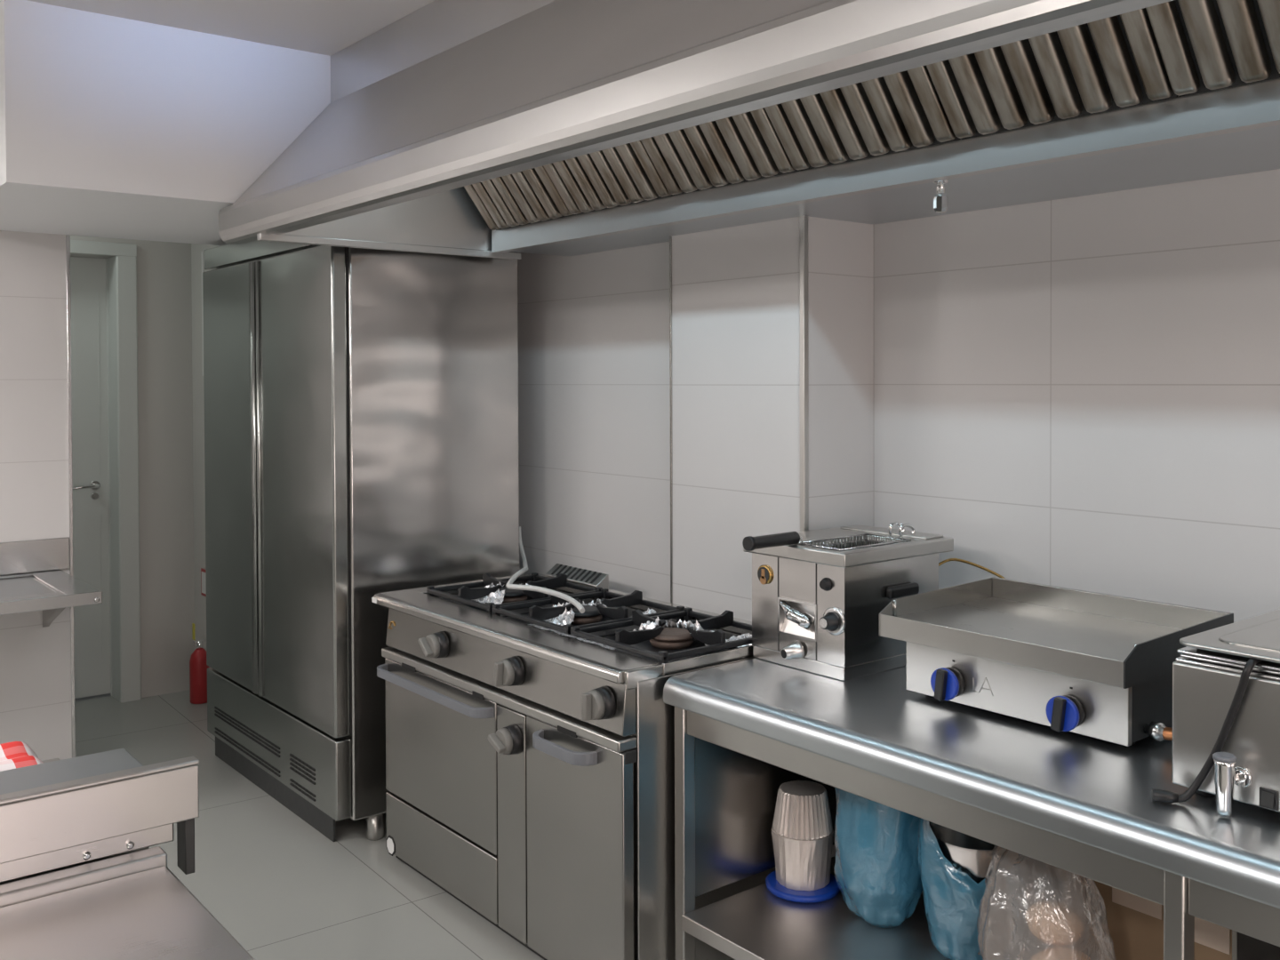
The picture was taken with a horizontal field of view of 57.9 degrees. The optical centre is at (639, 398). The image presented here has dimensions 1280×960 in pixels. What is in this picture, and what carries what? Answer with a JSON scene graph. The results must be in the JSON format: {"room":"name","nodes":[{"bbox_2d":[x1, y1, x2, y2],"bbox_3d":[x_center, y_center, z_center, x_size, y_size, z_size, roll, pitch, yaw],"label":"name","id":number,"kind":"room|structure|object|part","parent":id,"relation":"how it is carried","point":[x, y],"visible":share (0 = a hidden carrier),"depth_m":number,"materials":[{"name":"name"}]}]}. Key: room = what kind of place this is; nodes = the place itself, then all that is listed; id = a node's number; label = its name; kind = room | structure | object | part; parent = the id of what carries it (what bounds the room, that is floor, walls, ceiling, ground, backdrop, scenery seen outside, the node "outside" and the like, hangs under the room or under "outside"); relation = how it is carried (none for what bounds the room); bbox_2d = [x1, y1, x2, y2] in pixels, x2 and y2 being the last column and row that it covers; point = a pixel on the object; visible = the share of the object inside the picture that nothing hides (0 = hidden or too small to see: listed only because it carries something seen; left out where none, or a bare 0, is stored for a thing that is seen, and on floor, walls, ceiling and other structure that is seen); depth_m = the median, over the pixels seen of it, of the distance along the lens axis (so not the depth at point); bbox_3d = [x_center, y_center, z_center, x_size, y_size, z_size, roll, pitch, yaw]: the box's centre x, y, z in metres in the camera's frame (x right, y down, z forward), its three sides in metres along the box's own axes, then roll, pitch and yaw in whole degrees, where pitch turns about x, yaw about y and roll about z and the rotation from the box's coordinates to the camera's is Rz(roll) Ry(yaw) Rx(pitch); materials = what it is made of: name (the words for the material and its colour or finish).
{"room":"commercial kitchen","nodes":[
{"label":"commercial kitchen","id":0,"kind":"room"},
{"bbox_2d":[0,230,71,760],"bbox_3d":[-3.836,0.195,3.617,3.743,2.786,0.140,-1,1,-39],"label":"wall","id":1,"kind":"structure","parent":0,"point":[36,669],"depth_m":4.65,"materials":[{"name":"tile"}]},
{"bbox_2d":[0,536,69,575],"bbox_3d":[-2.745,0.638,4.398,1.052,0.128,0.015,-1,1,-39],"label":"backsplash","id":2,"kind":"structure","parent":1,"relation":"attached to","point":[21,556],"depth_m":4.64,"materials":[{"name":"metal"}]},
{"bbox_2d":[0,536,102,627],"bbox_3d":[-2.549,0.756,4.156,1.052,0.358,0.641,-1,1,-39],"label":"wall shelf","id":3,"kind":"object","parent":1,"relation":"attached to","point":[47,590],"visible":1,"depth_m":4.50,"materials":[{"name":"metal"}]},
{"bbox_2d":[65,234,75,757],"bbox_3d":[-2.334,0.450,4.739,0.014,2.231,0.017,-1,1,-39],"label":"trim","id":4,"kind":"structure","parent":1,"relation":"attached to","point":[68,237],"depth_m":4.73,"materials":[{"name":"metal"}]},
{"bbox_2d":[67,234,194,697],"bbox_3d":[-2.694,0.154,5.952,2.650,2.786,0.150,-1,1,-39],"label":"wall","id":5,"kind":"structure","parent":0,"point":[164,268],"depth_m":6.03,"materials":[{"name":"grey paint"}]},
{"bbox_2d":[70,240,141,702],"bbox_3d":[-3.006,0.385,5.710,0.955,2.335,0.220,-1,1,-39],"label":"door","id":6,"kind":"structure","parent":5,"relation":"in","point":[103,292],"depth_m":5.92,"materials":[{"name":"white paint"}]},
{"bbox_3d":[-2.829,0.473,5.895,0.162,0.101,0.074,-1,1,-39],"label":"handle","id":7,"kind":"part","parent":6,"relation":"part of","materials":[{"name":"silver metal"}]},
{"bbox_3d":[-3.026,0.401,5.783,0.615,1.900,0.004,-1,1,-39],"label":"moulding","id":8,"kind":"part","parent":6,"relation":"part of","materials":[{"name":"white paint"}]},
{"bbox_2d":[0,0,330,245],"bbox_3d":[-1.559,-0.944,4.540,1.882,0.554,1.250,-1,1,-39],"label":"wall","id":9,"kind":"structure","parent":0,"point":[111,126],"depth_m":3.75,"materials":[{"name":"white paint"}]},
{"bbox_2d":[191,243,220,650],"bbox_3d":[-1.661,0.150,6.011,0.965,2.786,1.050,-1,1,-39],"label":"wall","id":10,"kind":"structure","parent":0,"point":[197,378],"depth_m":6.05,"materials":[{"name":"grey paint"}]},
{"bbox_2d":[201,251,204,375],"bbox_3d":[-2.246,-0.434,5.949,0.011,0.640,0.016,-1,1,-39],"label":"trim","id":11,"kind":"structure","parent":10,"relation":"attached to","point":[203,252],"depth_m":5.94,"materials":[{"name":"white plastic"}]},
{"bbox_2d":[200,568,206,596],"bbox_3d":[-2.229,0.956,5.957,0.008,0.140,0.180,-1,1,-39],"label":"wall sign","id":12,"kind":"object","parent":10,"relation":"attached to","point":[203,571],"visible":0.44,"depth_m":6.00,"materials":[{"name":"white plastic"}]},
{"bbox_2d":[0,0,435,55],"bbox_3d":[-1.433,-1.233,2.040,5.550,0.100,9.400,-1,1,-39],"label":"ceiling","id":13,"kind":"structure","parent":0,"point":[321,27],"depth_m":3.66,"materials":[{"name":"white paint"}]},
{"bbox_2d":[74,689,543,959],"bbox_3d":[-1.423,1.653,2.084,5.550,0.100,9.400,-1,1,-39],"label":"floor","id":14,"kind":"structure","parent":0,"point":[284,890],"depth_m":3.82,"materials":[{"name":"tile"}]},
{"bbox_2d":[0,748,254,959],"bbox_3d":[-1.392,1.113,1.295,1.824,1.004,1.180,-1,1,-39],"label":"counter","id":15,"kind":"object","parent":14,"relation":"on","point":[81,878],"depth_m":1.78,"materials":[{"name":"metal"}]},
{"bbox_2d":[0,741,43,771],"bbox_3d":[-1.222,0.673,1.994,0.375,0.059,0.243,-1,1,-39],"label":"folded cloth","id":16,"kind":"object","parent":15,"relation":"on","point":[13,755],"visible":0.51,"depth_m":2.10,"materials":[{"name":"red fabric"}]},
{"bbox_3d":[-1.450,0.658,1.358,1.824,0.096,0.030,-1,1,-39],"label":"ledge panel","id":17,"kind":"part","parent":15,"relation":"part of","materials":[{"name":"metal"}]},
{"bbox_2d":[0,865,254,959],"bbox_3d":[-1.250,0.787,1.065,1.765,0.038,0.650,-1,1,-39],"label":"countertop","id":18,"kind":"structure","parent":15,"relation":"on","point":[148,915],"depth_m":1.66,"materials":[{"name":"metal"}]},
{"bbox_2d":[189,623,209,703],"bbox_3d":[-2.243,1.347,5.893,0.100,0.400,0.100,-1,1,-39],"label":"fire extinguisher","id":19,"kind":"object","parent":14,"relation":"on","point":[198,668],"visible":0.87,"depth_m":5.85,"materials":[{"name":"red metal"}]},
{"bbox_2d":[202,240,519,841],"bbox_3d":[-1.185,0.459,4.739,0.764,2.205,1.355,-1,1,-39],"label":"refrigerator","id":20,"kind":"object","parent":14,"relation":"on","point":[361,404],"visible":0.91,"depth_m":4.25,"materials":[{"name":"metal"}]},
{"bbox_3d":[-1.676,0.312,4.801,0.056,1.716,0.634,-1,1,-39],"label":"door","id":21,"kind":"part","parent":20,"relation":"part of","materials":[{"name":"metal"}]},
{"bbox_3d":[-1.525,0.315,4.559,0.012,1.700,0.056,-1,1,-39],"label":"door handle","id":22,"kind":"part","parent":20,"relation":"part of","materials":[{"name":"metal"}]},
{"bbox_3d":[-1.488,0.316,4.513,0.012,1.700,0.026,-1,1,-39],"label":"door handle","id":23,"kind":"part","parent":20,"relation":"part of","materials":[{"name":"metal"}]},
{"bbox_3d":[-1.454,-0.595,4.516,0.051,0.085,1.340,-1,1,-39],"label":"panel","id":24,"kind":"part","parent":20,"relation":"part of","materials":[{"name":"metal"}]},
{"bbox_3d":[-1.466,1.516,4.569,0.008,0.093,1.230,-1,1,-39],"label":"kick plate","id":25,"kind":"part","parent":20,"relation":"part of","materials":[{"name":"grey paint"}]},
{"bbox_3d":[-1.450,1.322,4.544,0.057,0.277,1.340,-1,1,-39],"label":"panel","id":26,"kind":"part","parent":20,"relation":"part of","materials":[{"name":"metal"}]},
{"bbox_3d":[-1.254,0.318,4.276,0.056,1.716,0.697,-1,1,-39],"label":"door","id":27,"kind":"part","parent":20,"relation":"part of","materials":[{"name":"metal"}]},
{"bbox_3d":[-0.948,1.522,4.133,0.064,0.096,0.064,-1,1,-39],"label":"leg","id":28,"kind":"part","parent":20,"relation":"part of","materials":[{"name":"metal"}]},
{"bbox_2d":[372,563,775,959],"bbox_3d":[-0.246,1.098,3.632,0.743,0.954,1.397,-1,1,-39],"label":"gas range","id":29,"kind":"object","parent":14,"relation":"on","point":[530,770],"visible":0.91,"depth_m":3.25,"materials":[{"name":"metal"}]},
{"bbox_3d":[-0.648,0.771,3.594,0.020,0.074,0.074,-1,1,-39],"label":"control knob","id":30,"kind":"part","parent":29,"relation":"part of","materials":[{"name":"grey plastic"}]},
{"bbox_3d":[-0.623,1.438,3.667,0.048,0.196,0.707,-1,1,-39],"label":"panel","id":31,"kind":"part","parent":29,"relation":"part of","materials":[{"name":"metal"}]},
{"bbox_2d":[376,658,527,943],"bbox_3d":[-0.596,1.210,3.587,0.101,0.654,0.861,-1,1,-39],"label":"oven","id":32,"kind":"object","parent":29,"relation":"in","point":[457,803],"depth_m":3.53,"materials":[{"name":"grey metal"}]},
{"bbox_3d":[-0.386,0.969,3.262,0.020,0.074,0.074,-1,1,-39],"label":"control knob","id":33,"kind":"part","parent":29,"relation":"part of","materials":[{"name":"grey plastic"}]},
{"bbox_3d":[-0.382,0.775,3.263,0.020,0.074,0.074,-1,1,-39],"label":"control knob","id":34,"kind":"part","parent":29,"relation":"part of","materials":[{"name":"grey plastic"}]},
{"bbox_3d":[-0.442,0.866,3.420,0.061,0.030,1.315,-1,1,-39],"label":"rail","id":35,"kind":"part","parent":29,"relation":"part of","materials":[{"name":"metal"}]},
{"bbox_3d":[-0.435,0.779,3.422,0.046,0.132,1.303,-1,1,-39],"label":"control panel","id":36,"kind":"part","parent":29,"relation":"part of","materials":[{"name":"metal"}]},
{"bbox_2d":[472,581,551,604],"bbox_3d":[-0.457,0.654,3.958,0.290,0.056,0.258,-1,1,-39],"label":"foil","id":37,"kind":"object","parent":29,"relation":"on","point":[494,597],"visible":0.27,"depth_m":3.86,"materials":[{"name":"white metal"}]},
{"bbox_3d":[-0.445,0.678,3.942,0.124,0.025,0.124,-1,1,-39],"label":"burner","id":38,"kind":"part","parent":29,"relation":"part of","materials":[{"name":"brown metal"}]},
{"bbox_2d":[505,526,584,613],"bbox_3d":[-0.401,0.587,3.995,0.180,0.136,1.238,0,1,-14],"label":"cable","id":39,"kind":"object","parent":29,"relation":"on","point":[509,585],"visible":0.97,"depth_m":3.73,"materials":[{"name":"white plastic"}]},
{"bbox_2d":[372,573,753,689],"bbox_3d":[-0.222,0.699,3.647,0.676,0.052,1.396,-1,1,-39],"label":"cooktop","id":40,"kind":"object","parent":29,"relation":"in","point":[504,630],"depth_m":3.39,"materials":[{"name":"silver metal"}]},
{"bbox_3d":[-0.212,0.928,3.065,0.053,0.032,0.255,-1,1,-39],"label":"door handle","id":41,"kind":"part","parent":29,"relation":"part of","materials":[{"name":"grey plastic"}]},
{"bbox_2d":[528,624,616,649],"bbox_3d":[-0.199,0.677,3.300,0.028,0.003,0.420,-1,1,-39],"label":"foil","id":42,"kind":"object","parent":29,"relation":"on","point":[534,625],"visible":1,"depth_m":3.29,"materials":[{"name":"white"}]},
{"bbox_2d":[544,597,614,625],"bbox_3d":[-0.218,0.660,3.639,0.213,0.052,0.296,0,1,37],"label":"foil","id":43,"kind":"object","parent":29,"relation":"on","point":[566,618],"visible":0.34,"depth_m":3.53,"materials":[{"name":"white metal"}]},
{"bbox_3d":[-0.167,1.216,3.086,0.037,0.654,0.442,-1,1,-39],"label":"cupboard door","id":44,"kind":"part","parent":29,"relation":"part of","materials":[{"name":"metal"}]},
{"bbox_3d":[-0.179,0.682,3.611,0.124,0.025,0.124,-1,1,-39],"label":"burner","id":45,"kind":"part","parent":29,"relation":"part of","materials":[{"name":"brown metal"}]},
{"bbox_3d":[-0.119,0.779,2.936,0.020,0.074,0.074,-1,1,-39],"label":"control knob","id":46,"kind":"part","parent":29,"relation":"part of","materials":[{"name":"grey plastic"}]},
{"bbox_2d":[629,608,657,616],"bbox_3d":[0.027,0.673,3.621,0.112,0.038,0.120,-1,1,-39],"label":"foil","id":47,"kind":"object","parent":29,"relation":"on","point":[648,612],"visible":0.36,"depth_m":3.62,"materials":[{"name":"white metal"}]},
{"bbox_3d":[0.089,0.687,3.277,0.124,0.025,0.124,-1,1,-39],"label":"burner","id":48,"kind":"part","parent":29,"relation":"part of","materials":[{"name":"brown metal"}]},
{"bbox_2d":[631,615,714,645],"bbox_3d":[0.133,0.652,3.327,0.301,0.073,0.150,1,1,40],"label":"foil","id":49,"kind":"object","parent":29,"relation":"on","point":[673,623],"visible":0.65,"depth_m":3.33,"materials":[{"name":"white metal"}]},
{"bbox_2d":[725,632,751,647],"bbox_3d":[0.297,0.677,3.270,0.123,0.038,0.126,-1,1,-39],"label":"foil","id":50,"kind":"object","parent":29,"relation":"on","point":[745,635],"visible":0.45,"depth_m":3.26,"materials":[{"name":"white metal"}]},
{"bbox_2d":[663,657,1279,959],"bbox_3d":[1.296,1.158,2.119,0.874,0.870,2.858,-1,1,-39],"label":"work table","id":51,"kind":"object","parent":14,"relation":"on","point":[1080,804],"visible":0.7,"depth_m":2.49,"materials":[{"name":"metal"}]},
{"bbox_3d":[0.116,1.169,2.982,0.042,0.829,0.036,-1,1,-39],"label":"leg","id":52,"kind":"part","parent":51,"relation":"part of","materials":[{"name":"metal"}]},
{"bbox_3d":[0.407,1.022,3.221,0.714,0.542,0.008,-1,1,-39],"label":"panel","id":53,"kind":"part","parent":51,"relation":"part of","materials":[{"name":"metal"}]},
{"bbox_2d":[765,870,839,903],"bbox_3d":[0.436,1.304,3.100,0.200,0.022,0.200,-1,1,-39],"label":"round tray","id":54,"kind":"object","parent":51,"relation":"on","point":[773,886],"visible":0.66,"depth_m":3.03,"materials":[{"name":"blue plastic"}]},
{"bbox_2d":[771,826,833,890],"bbox_3d":[0.437,1.224,3.106,0.164,0.136,0.165,-1,1,-39],"label":"container","id":55,"kind":"object","parent":54,"relation":"on","point":[800,865],"visible":0.83,"depth_m":3.04,"materials":[{"name":"white"}]},
{"bbox_2d":[772,780,832,839],"bbox_3d":[0.437,1.101,3.103,0.161,0.110,0.160,-1,1,-39],"label":"container","id":56,"kind":"object","parent":55,"relation":"on","point":[802,812],"visible":1,"depth_m":3.05,"materials":[{"name":"white"}]},
{"bbox_2d":[681,856,1063,959],"bbox_3d":[0.819,1.339,2.724,0.825,0.040,1.249,-1,1,-39],"label":"shelf","id":57,"kind":"object","parent":51,"relation":"attached to","point":[753,924],"depth_m":2.87,"materials":[{"name":"metal"}]},
{"bbox_2d":[742,521,1005,680],"bbox_3d":[0.605,0.527,3.111,0.729,0.364,0.494,-1,1,-39],"label":"fryer","id":58,"kind":"object","parent":51,"relation":"on","point":[819,596],"visible":0.95,"depth_m":3.01,"materials":[{"name":"metal"}]},
{"bbox_3d":[0.400,0.659,3.018,0.055,0.048,0.047,-1,1,-39],"label":"drain spout","id":59,"kind":"part","parent":58,"relation":"part of","materials":[{"name":"metal"}]},
{"bbox_3d":[0.412,0.579,3.034,0.003,0.096,0.137,-1,1,-39],"label":"drain frame","id":60,"kind":"part","parent":58,"relation":"part of","materials":[{"name":"metal"}]},
{"bbox_3d":[0.405,0.572,3.033,0.115,0.066,0.058,1,1,40],"label":"drain lever","id":61,"kind":"part","parent":58,"relation":"part of","materials":[{"name":"metal"}]},
{"bbox_3d":[0.426,0.581,3.046,0.029,0.085,0.130,-1,1,-39],"label":"drain plate","id":62,"kind":"part","parent":58,"relation":"part of","materials":[{"name":"metal"}]},
{"bbox_2d":[742,531,911,551],"bbox_3d":[0.496,0.383,3.036,0.471,0.068,0.166,-1,1,-39],"label":"basket","id":63,"kind":"object","parent":58,"relation":"on","point":[785,541],"depth_m":3.04,"materials":[{"name":"silver metal"}]},
{"bbox_3d":[0.475,0.565,2.919,0.034,0.048,0.048,-1,1,-39],"label":"thermostat knob","id":64,"kind":"part","parent":58,"relation":"part of","materials":[{"name":"black plastic"}]},
{"bbox_3d":[0.690,0.505,3.035,0.120,0.032,0.022,-1,1,-39],"label":"handle","id":65,"kind":"part","parent":58,"relation":"part of","materials":[{"name":"black plastic"}]},
{"bbox_3d":[0.924,0.567,3.166,0.232,0.256,0.053,0,1,7],"label":"power cord","id":66,"kind":"part","parent":58,"relation":"part of","materials":[{"name":"gold metal"}]},
{"bbox_2d":[834,787,922,927],"bbox_3d":[0.612,1.117,2.916,0.237,0.397,0.251,-1,1,-39],"label":"plastic bag","id":67,"kind":"object","parent":51,"relation":"on","point":[877,874],"visible":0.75,"depth_m":2.83,"materials":[{"name":"blue translucent plastic film"}]},
{"bbox_2d":[916,817,1031,959],"bbox_3d":[0.792,1.118,2.736,0.252,0.401,0.257,-1,1,-39],"label":"plastic bag","id":68,"kind":"object","parent":51,"relation":"on","point":[954,865],"visible":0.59,"depth_m":2.66,"materials":[{"name":"blue translucent plastic film"}]},
{"bbox_2d":[929,823,1015,954],"bbox_3d":[0.790,1.151,2.728,0.208,0.255,0.208,-1,1,-39],"label":"pot","id":69,"kind":"object","parent":68,"relation":"on","point":[959,862],"depth_m":2.65,"materials":[{"name":"plastic"}]},
{"bbox_3d":[1.606,1.039,2.413,0.010,0.562,2.710,-1,1,-39],"label":"panel","id":70,"kind":"part","parent":51,"relation":"part of","materials":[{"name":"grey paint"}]},
{"bbox_2d":[976,845,1116,959],"bbox_3d":[0.862,1.116,2.455,0.272,0.412,0.293,-1,1,-39],"label":"plastic bag","id":71,"kind":"object","parent":51,"relation":"on","point":[1057,924],"visible":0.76,"depth_m":2.49,"materials":[{"name":"clear plastic"}]},
{"bbox_2d":[879,576,1233,746],"bbox_3d":[1.010,0.599,2.648,0.531,0.234,0.757,-1,1,-39],"label":"griddle","id":72,"kind":"object","parent":51,"relation":"on","point":[1095,665],"visible":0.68,"depth_m":2.60,"materials":[{"name":"grey metal"}]},
{"bbox_3d":[0.713,0.654,2.662,0.030,0.068,0.068,-1,1,-39],"label":"knob","id":73,"kind":"part","parent":72,"relation":"part of","materials":[{"name":"black plastic"}]},
{"bbox_3d":[0.820,0.639,2.565,0.016,0.130,0.559,-1,1,-39],"label":"panel","id":74,"kind":"part","parent":72,"relation":"part of","materials":[{"name":"metal"}]},
{"bbox_3d":[0.949,0.545,2.685,0.452,0.048,0.614,-1,1,-39],"label":"cooking plate","id":75,"kind":"part","parent":72,"relation":"part of","materials":[{"name":"silver metal"}]},
{"bbox_3d":[0.899,0.659,2.431,0.030,0.068,0.068,-1,1,-39],"label":"knob","id":76,"kind":"part","parent":72,"relation":"part of","materials":[{"name":"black plastic"}]},
{"bbox_2d":[1063,869,1231,959],"bbox_3d":[1.195,1.153,2.524,0.364,0.333,0.445,-1,1,-39],"label":"cardboard box","id":77,"kind":"object","parent":51,"relation":"on","point":[1135,924],"visible":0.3,"depth_m":2.48,"materials":[{"name":"beige cardboard"}]},
{"bbox_3d":[0.921,1.182,1.979,0.042,0.829,0.036,-1,1,-39],"label":"leg","id":78,"kind":"part","parent":51,"relation":"part of","materials":[{"name":"metal"}]},
{"bbox_2d":[1151,609,1279,816],"bbox_3d":[1.320,0.581,2.024,0.582,0.286,0.592,-1,1,-39],"label":"fryer","id":79,"kind":"object","parent":51,"relation":"on","point":[1226,679],"visible":1,"depth_m":2.04,"materials":[{"name":"metal"}]},
{"bbox_3d":[1.031,0.584,2.026,0.172,0.278,0.064,0,1,9],"label":"power cord","id":80,"kind":"part","parent":79,"relation":"part of","materials":[{"name":"black plastic"}]},
{"bbox_3d":[1.349,0.442,2.041,0.512,0.011,0.576,-1,1,-39],"label":"lid","id":81,"kind":"part","parent":79,"relation":"part of","materials":[{"name":"metal"}]},
{"bbox_2d":[1212,752,1252,816],"bbox_3d":[1.024,0.668,2.004,0.063,0.104,0.048,-1,1,-39],"label":"tap","id":82,"kind":"object","parent":79,"relation":"on","point":[1233,771],"depth_m":2.00,"materials":[{"name":"silver metal"}]},
{"bbox_2d":[1259,786,1278,810],"bbox_3d":[1.078,0.686,1.982,0.005,0.033,0.030,-1,1,-39],"label":"switch","id":83,"kind":"object","parent":79,"relation":"attached to","point":[1268,796],"depth_m":1.98,"materials":[{"name":"black plastic"}]},
{"bbox_3d":[1.274,1.044,2.186,0.659,0.561,0.008,-1,1,-39],"label":"panel","id":84,"kind":"part","parent":51,"relation":"part of","materials":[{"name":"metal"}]},
{"bbox_2d":[517,241,670,602],"bbox_3d":[-0.390,0.163,4.904,0.370,2.786,2.270,-1,1,-39],"label":"wall","id":85,"kind":"structure","parent":0,"point":[594,400],"depth_m":4.32,"materials":[{"name":"tile"}]},
{"bbox_2d":[669,236,672,603],"bbox_3d":[0.106,0.420,3.852,0.010,2.300,0.008,-1,1,-39],"label":"trim","id":86,"kind":"structure","parent":85,"relation":"attached to","point":[670,237],"depth_m":3.84,"materials":[{"name":"metal"}]},
{"bbox_2d":[672,216,873,857],"bbox_3d":[0.473,0.177,3.758,0.460,2.786,0.597,-1,1,-39],"label":"wall pillar","id":87,"kind":"structure","parent":0,"point":[736,312],"depth_m":3.55,"materials":[{"name":"tile"}]},
{"bbox_2d":[799,216,808,531],"bbox_3d":[0.482,0.426,3.391,0.020,2.300,0.019,-1,1,-39],"label":"trim","id":88,"kind":"structure","parent":87,"relation":"attached to","point":[804,268],"depth_m":3.38,"materials":[{"name":"metal"}]},
{"bbox_2d":[873,168,1279,901],"bbox_3d":[2.200,0.201,1.856,0.150,2.786,4.533,-1,1,-39],"label":"wall","id":89,"kind":"structure","parent":0,"point":[1080,393],"depth_m":3.00,"materials":[{"name":"tile"}]},
{"bbox_2d":[218,0,1279,259],"bbox_3d":[0.625,-0.845,2.518,1.449,0.702,4.760,-1,1,-39],"label":"exhaust hood","id":90,"kind":"object","parent":89,"relation":"attached to","point":[474,128],"visible":1,"depth_m":2.63,"materials":[{"name":"metal"}]},
{"bbox_3d":[-0.796,-0.863,4.037,1.104,0.701,0.027,-1,1,-39],"label":"panel","id":91,"kind":"part","parent":90,"relation":"part of","materials":[{"name":"metal"}]},
{"bbox_3d":[0.376,-1.107,2.276,0.008,0.169,4.698,-1,1,-39],"label":"plenum panel","id":92,"kind":"part","parent":90,"relation":"part of","materials":[{"name":"metal"}]},
{"bbox_3d":[0.237,-0.822,2.167,0.371,0.416,4.698,-1,1,-39],"label":"sloping panel","id":93,"kind":"part","parent":90,"relation":"part of","materials":[{"name":"metal"}]},
{"bbox_3d":[1.084,-0.526,2.692,0.523,0.006,4.430,-1,1,-39],"label":"underside panel","id":94,"kind":"part","parent":90,"relation":"part of","materials":[{"name":"metal"}]},
{"bbox_2d":[933,179,948,212],"bbox_3d":[0.715,-0.483,2.749,0.036,0.080,0.036,-1,1,-39],"label":"sprinkler nozzle","id":95,"kind":"object","parent":90,"relation":"hanging from","point":[940,199],"visible":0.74,"depth_m":2.74,"materials":[{"name":"silver metal"}]},
{"bbox_3d":[0.715,-0.504,2.749,0.036,0.038,0.036,-1,1,-39],"label":"stem","id":96,"kind":"part","parent":95,"relation":"part of","materials":[{"name":"silver metal"}]}
]}

